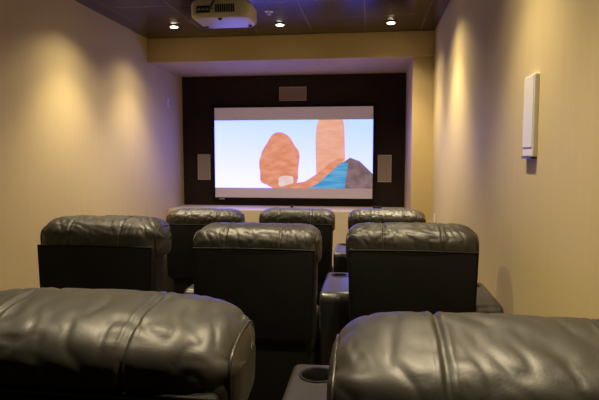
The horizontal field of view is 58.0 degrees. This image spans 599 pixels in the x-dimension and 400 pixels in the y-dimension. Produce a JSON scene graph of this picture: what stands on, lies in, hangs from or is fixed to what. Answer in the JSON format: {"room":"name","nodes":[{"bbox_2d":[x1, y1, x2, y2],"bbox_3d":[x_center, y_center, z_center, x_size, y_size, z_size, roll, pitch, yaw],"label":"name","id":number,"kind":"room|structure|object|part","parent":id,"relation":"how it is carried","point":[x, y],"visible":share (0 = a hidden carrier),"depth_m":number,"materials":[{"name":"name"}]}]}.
{"room":"home theater","nodes":[
{"label":"home theater","id":0,"kind":"room"},
{"bbox_2d":[0,0,183,290],"bbox_3d":[-2.277,-0.132,3.347,0.100,3.060,8.850,1,5,7],"label":"wall","id":1,"kind":"structure","parent":0,"point":[87,126],"depth_m":4.83,"materials":[{"name":"beige paint"}]},
{"bbox_2d":[75,0,449,38],"bbox_3d":[-0.572,-1.689,2.998,3.540,0.100,9.050,1,5,7],"label":"ceiling","id":2,"kind":"structure","parent":0,"point":[150,19],"depth_m":5.40,"materials":[{"name":"brown wood"}]},
{"bbox_2d":[168,25,178,27],"bbox_3d":[-1.347,-1.858,5.792,0.116,0.017,0.116,1,5,7],"label":"recessed light","id":3,"kind":"object","parent":2,"relation":"in","point":[170,26],"visible":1,"depth_m":5.77,"materials":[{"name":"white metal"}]},
{"bbox_2d":[191,0,256,28],"bbox_3d":[-0.559,-1.507,4.003,0.440,0.396,0.508,1,5,7],"label":"projector","id":4,"kind":"object","parent":2,"relation":"hanging from","point":[208,13],"visible":1,"depth_m":3.87,"materials":[{"name":"beige plastic"}]},
{"bbox_3d":[-0.689,-1.366,3.867,0.100,0.050,0.014,1,5,7],"label":"connector panel","id":5,"kind":"part","parent":4,"relation":"part of","materials":[{"name":"black plastic"}]},
{"bbox_2d":[215,4,233,11],"bbox_3d":[-0.532,-1.366,3.845,0.138,0.055,0.016,1,5,7],"label":"vent","id":6,"kind":"object","parent":4,"relation":"attached to","point":[218,7],"depth_m":3.84,"materials":[{"name":"black plastic"}]},
{"bbox_2d":[264,10,273,14],"bbox_3d":[-0.294,-1.804,5.213,0.090,0.031,0.090,1,5,7],"label":"sprinkler","id":7,"kind":"object","parent":2,"relation":"attached to","point":[266,11],"visible":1,"depth_m":5.20,"materials":[{"name":"white plastic"}]},
{"bbox_2d":[147,30,434,76],"bbox_3d":[-0.077,-1.807,6.799,3.340,0.283,1.190,1,5,7],"label":"soffit","id":8,"kind":"structure","parent":2,"relation":"attached to","point":[361,52],"depth_m":6.29,"materials":[{"name":"beige paint"}]},
{"bbox_2d":[385,20,396,23],"bbox_3d":[0.951,-1.843,5.614,0.116,0.017,0.116,1,5,7],"label":"recessed light","id":9,"kind":"object","parent":2,"relation":"in","point":[390,21],"visible":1,"depth_m":5.59,"materials":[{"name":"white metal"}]},
{"bbox_2d":[182,73,405,206],"bbox_3d":[0.006,-0.475,7.549,3.540,3.060,0.100,1,5,7],"label":"wall","id":10,"kind":"structure","parent":0,"point":[387,90],"depth_m":7.44,"materials":[{"name":"brown fabric"}]},
{"bbox_2d":[198,154,210,179],"bbox_3d":[-1.351,-0.468,7.666,0.185,0.360,0.020,1,5,7],"label":"wall speaker","id":11,"kind":"object","parent":10,"relation":"attached to","point":[204,160],"visible":1,"depth_m":7.66,"materials":[{"name":"beige fabric"}]},
{"bbox_2d":[279,87,306,100],"bbox_3d":[-0.091,-1.460,7.421,0.380,0.190,0.020,1,5,7],"label":"wall speaker","id":12,"kind":"object","parent":10,"relation":"attached to","point":[285,93],"visible":1,"depth_m":7.41,"materials":[{"name":"beige"}]},
{"bbox_2d":[212,103,375,200],"bbox_3d":[-0.097,-0.651,7.464,2.270,1.320,0.063,1,5,7],"label":"projection screen","id":13,"kind":"object","parent":10,"relation":"attached to","point":[290,152],"visible":1,"depth_m":7.45,"materials":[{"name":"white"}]},
{"bbox_2d":[215,119,372,188],"bbox_3d":[-0.099,-0.632,7.451,2.200,0.937,0.004,1,5,7],"label":"picture","id":14,"kind":"object","parent":13,"relation":"attached to","point":[250,153],"depth_m":7.45,"materials":[{"name":"multicoloured"}]},
{"bbox_2d":[378,155,391,181],"bbox_3d":[1.156,-0.428,7.342,0.185,0.370,0.020,1,5,7],"label":"wall speaker","id":15,"kind":"object","parent":10,"relation":"attached to","point":[384,161],"visible":1,"depth_m":7.33,"materials":[{"name":"beige fabric"}]},
{"bbox_2d":[404,57,433,222],"bbox_3d":[1.467,-0.317,6.739,0.230,2.677,1.150,1,5,7],"label":"pillar","id":16,"kind":"structure","parent":0,"point":[420,72],"depth_m":6.15,"materials":[{"name":"beige paint"}]},
{"bbox_2d":[431,0,598,319],"bbox_3d":[1.134,-0.096,2.905,0.100,3.060,8.850,1,5,7],"label":"wall","id":17,"kind":"structure","parent":0,"point":[535,222],"depth_m":2.52,"materials":[{"name":"beige paint"}]},
{"bbox_2d":[521,73,539,158],"bbox_3d":[1.003,-0.359,2.344,0.026,0.358,0.150,1,5,7],"label":"speaker","id":18,"kind":"object","parent":17,"relation":"attached to","point":[532,82],"visible":1,"depth_m":2.30},
{"bbox_2d":[522,75,533,147],"bbox_3d":[0.993,-0.380,2.344,0.004,0.303,0.138,1,5,7],"label":"grille","id":19,"kind":"object","parent":18,"relation":"attached to","point":[528,111],"depth_m":2.33,"materials":[{"name":"white plastic"}]},
{"bbox_3d":[-0.572,1.361,3.246,3.540,0.100,9.050,1,5,7],"label":"floor","id":20,"kind":"structure","parent":0,"visible":0},
{"bbox_2d":[164,208,244,293],"bbox_3d":[-0.869,0.600,5.179,0.825,1.103,0.932,1,5,7],"label":"recliner","id":21,"kind":"object","parent":20,"relation":"on","point":[184,223],"visible":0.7,"depth_m":4.72,"materials":[{"name":"black leather"}]},
{"bbox_3d":[-1.169,0.770,5.358,0.180,0.615,0.595,1,5,7],"label":"armrest","id":22,"kind":"part","parent":21,"relation":"part of","materials":[{"name":"black leather"}]},
{"bbox_3d":[-0.844,0.446,4.807,0.657,0.532,0.192,1,5,7],"label":"backrest","id":23,"kind":"part","parent":21,"relation":"part of","materials":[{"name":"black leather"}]},
{"bbox_3d":[-0.856,0.448,4.714,0.642,0.481,0.034,1,5,7],"label":"panel","id":24,"kind":"part","parent":21,"relation":"part of","materials":[{"name":"black plastic"}]},
{"bbox_2d":[167,208,244,225],"bbox_3d":[-0.837,0.179,4.836,0.680,0.210,0.315,1,5,7],"label":"cushion","id":25,"kind":"object","parent":21,"relation":"on","point":[182,216],"depth_m":4.70,"materials":[{"name":"black leather"}]},
{"bbox_2d":[168,205,404,265],"bbox_3d":[-0.157,0.544,7.274,3.110,0.875,0.650,1,5,7],"label":"ledge","id":26,"kind":"object","parent":20,"relation":"on","point":[251,212],"visible":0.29,"depth_m":6.99,"materials":[{"name":"beige paint"}]},
{"bbox_2d":[259,207,334,306],"bbox_3d":[-0.052,0.596,5.224,0.826,1.103,0.933,1,5,7],"label":"recliner","id":27,"kind":"object","parent":20,"relation":"on","point":[322,219],"visible":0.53,"depth_m":4.73,"materials":[{"name":"black leather"}]},
{"bbox_2d":[260,207,334,230],"bbox_3d":[-0.019,0.176,4.882,0.680,0.210,0.316,1,5,7],"label":"cushion","id":28,"kind":"object","parent":27,"relation":"on","point":[322,219],"depth_m":4.74,"materials":[{"name":"black leather"}]},
{"bbox_3d":[-0.038,0.445,4.759,0.642,0.481,0.034,1,5,7],"label":"panel","id":29,"kind":"part","parent":27,"relation":"part of","materials":[{"name":"black plastic"}]},
{"bbox_3d":[-0.027,0.443,4.852,0.657,0.532,0.192,1,5,7],"label":"backrest","id":30,"kind":"part","parent":27,"relation":"part of","materials":[{"name":"black leather"}]},
{"bbox_2d":[333,208,425,272],"bbox_3d":[0.812,0.603,5.143,0.960,1.103,0.927,1,5,7],"label":"recliner","id":31,"kind":"object","parent":20,"relation":"on","point":[363,215],"visible":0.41,"depth_m":4.70,"materials":[{"name":"black leather"}]},
{"bbox_3d":[0.441,0.772,5.330,0.180,0.615,0.595,1,5,7],"label":"armrest","id":32,"kind":"part","parent":31,"relation":"part of","materials":[{"name":"black leather"}]},
{"bbox_2d":[348,208,425,228],"bbox_3d":[0.773,0.182,4.809,0.680,0.209,0.317,1,5,7],"label":"cushion","id":33,"kind":"object","parent":31,"relation":"on","point":[363,215],"depth_m":4.68,"materials":[{"name":"black leather"}]},
{"bbox_3d":[-0.804,1.396,1.458,3.340,0.120,5.250,1,5,7],"label":"platform","id":34,"kind":"object","parent":20,"relation":"on","visible":0},
{"bbox_2d":[37,215,171,291],"bbox_3d":[-1.101,0.620,3.350,0.825,1.120,0.932,1,5,7],"label":"recliner","id":35,"kind":"object","parent":34,"relation":"on","point":[128,252],"visible":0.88,"depth_m":2.87,"materials":[{"name":"black leather"}]},
{"bbox_3d":[-1.088,0.477,2.885,0.642,0.481,0.034,1,5,7],"label":"panel","id":36,"kind":"part","parent":35,"relation":"part of","materials":[{"name":"black plastic"}]},
{"bbox_2d":[41,215,170,256],"bbox_3d":[-1.069,0.200,3.007,0.680,0.228,0.316,1,5,7],"label":"cushion","id":37,"kind":"object","parent":35,"relation":"on","point":[78,235],"depth_m":2.87,"materials":[{"name":"black leather"}]},
{"bbox_3d":[-1.077,0.475,2.978,0.657,0.532,0.192,1,5,7],"label":"backrest","id":38,"kind":"part","parent":35,"relation":"part of","materials":[{"name":"black leather"}]},
{"bbox_2d":[184,222,321,399],"bbox_3d":[-0.253,0.642,3.261,0.825,1.090,0.932,1,5,7],"label":"recliner","id":39,"kind":"object","parent":34,"relation":"on","point":[269,271],"visible":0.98,"depth_m":2.79,"materials":[{"name":"black leather"}]},
{"bbox_3d":[-0.553,0.806,3.439,0.180,0.615,0.595,1,5,7],"label":"armrest","id":40,"kind":"part","parent":39,"relation":"part of","materials":[{"name":"black leather"}]},
{"bbox_3d":[-0.240,0.484,2.795,0.642,0.481,0.034,1,5,7],"label":"panel","id":41,"kind":"part","parent":39,"relation":"part of","materials":[{"name":"black plastic"}]},
{"bbox_2d":[194,222,321,261],"bbox_3d":[-0.221,0.228,2.918,0.680,0.208,0.317,1,5,7],"label":"cushion","id":42,"kind":"object","parent":39,"relation":"on","point":[221,241],"depth_m":2.78,"materials":[{"name":"black leather"}]},
{"bbox_3d":[-0.228,0.482,2.888,0.657,0.532,0.192,1,5,7],"label":"backrest","id":43,"kind":"part","parent":39,"relation":"part of","materials":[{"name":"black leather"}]},
{"bbox_2d":[311,305,319,353],"bbox_3d":[-0.173,0.792,3.331,0.574,0.185,0.653,1,5,7],"label":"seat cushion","id":44,"kind":"object","parent":39,"relation":"on","point":[315,342],"depth_m":3.32,"materials":[{"name":"black leather"}]},
{"bbox_2d":[320,222,503,365],"bbox_3d":[0.618,0.643,3.188,0.975,1.100,0.927,1,5,7],"label":"recliner","id":45,"kind":"object","parent":34,"relation":"on","point":[393,266],"visible":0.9,"depth_m":2.73,"materials":[{"name":"black leather"}]},
{"bbox_3d":[0.240,0.811,3.376,0.180,0.615,0.595,1,5,7],"label":"armrest","id":46,"kind":"part","parent":45,"relation":"part of","materials":[{"name":"black leather"}]},
{"bbox_3d":[0.579,0.487,2.824,0.657,0.532,0.192,1,5,7],"label":"backrest","id":47,"kind":"part","parent":45,"relation":"part of","materials":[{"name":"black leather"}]},
{"bbox_2d":[346,222,477,258],"bbox_3d":[0.587,0.224,2.853,0.680,0.210,0.315,1,5,7],"label":"cushion","id":48,"kind":"object","parent":45,"relation":"on","point":[368,240],"depth_m":2.72,"materials":[{"name":"black leather"}]},
{"bbox_3d":[0.568,0.489,2.731,0.642,0.481,0.034,1,5,7],"label":"panel","id":49,"kind":"part","parent":45,"relation":"part of","materials":[{"name":"black plastic"}]},
{"bbox_3d":[1.006,0.833,3.106,0.180,0.615,0.595,1,5,7],"label":"armrest","id":50,"kind":"part","parent":45,"relation":"part of","materials":[{"name":"black leather"}]},
{"bbox_3d":[-0.926,1.368,0.511,3.340,0.090,3.350,1,5,7],"label":"step","id":51,"kind":"structure","parent":34,"relation":"on","visible":0},
{"bbox_2d":[0,287,255,399],"bbox_3d":[-0.466,0.705,1.479,0.830,1.074,0.994,1,5,7],"label":"recliner","id":52,"kind":"object","parent":51,"relation":"on","point":[56,343],"visible":1,"depth_m":0.97,"materials":[{"name":"black leather"}]},
{"bbox_3d":[-0.451,0.564,1.016,0.642,0.481,0.034,1,12,7],"label":"panel","id":53,"kind":"part","parent":52,"relation":"part of","materials":[{"name":"black plastic"}]},
{"bbox_3d":[-0.440,0.550,1.107,0.657,0.532,0.192,1,12,7],"label":"backrest","id":54,"kind":"part","parent":52,"relation":"part of","materials":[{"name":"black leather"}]},
{"bbox_2d":[282,311,598,399],"bbox_3d":[0.347,0.721,1.346,0.863,1.065,1.040,1,5,7],"label":"recliner","id":55,"kind":"object","parent":51,"relation":"on","point":[396,355],"visible":1,"depth_m":0.89,"materials":[{"name":"black leather"}]},
{"bbox_3d":[0.035,0.870,1.546,0.180,0.615,0.595,1,5,7],"label":"armrest","id":56,"kind":"part","parent":55,"relation":"part of","materials":[{"name":"black leather"}]}
]}

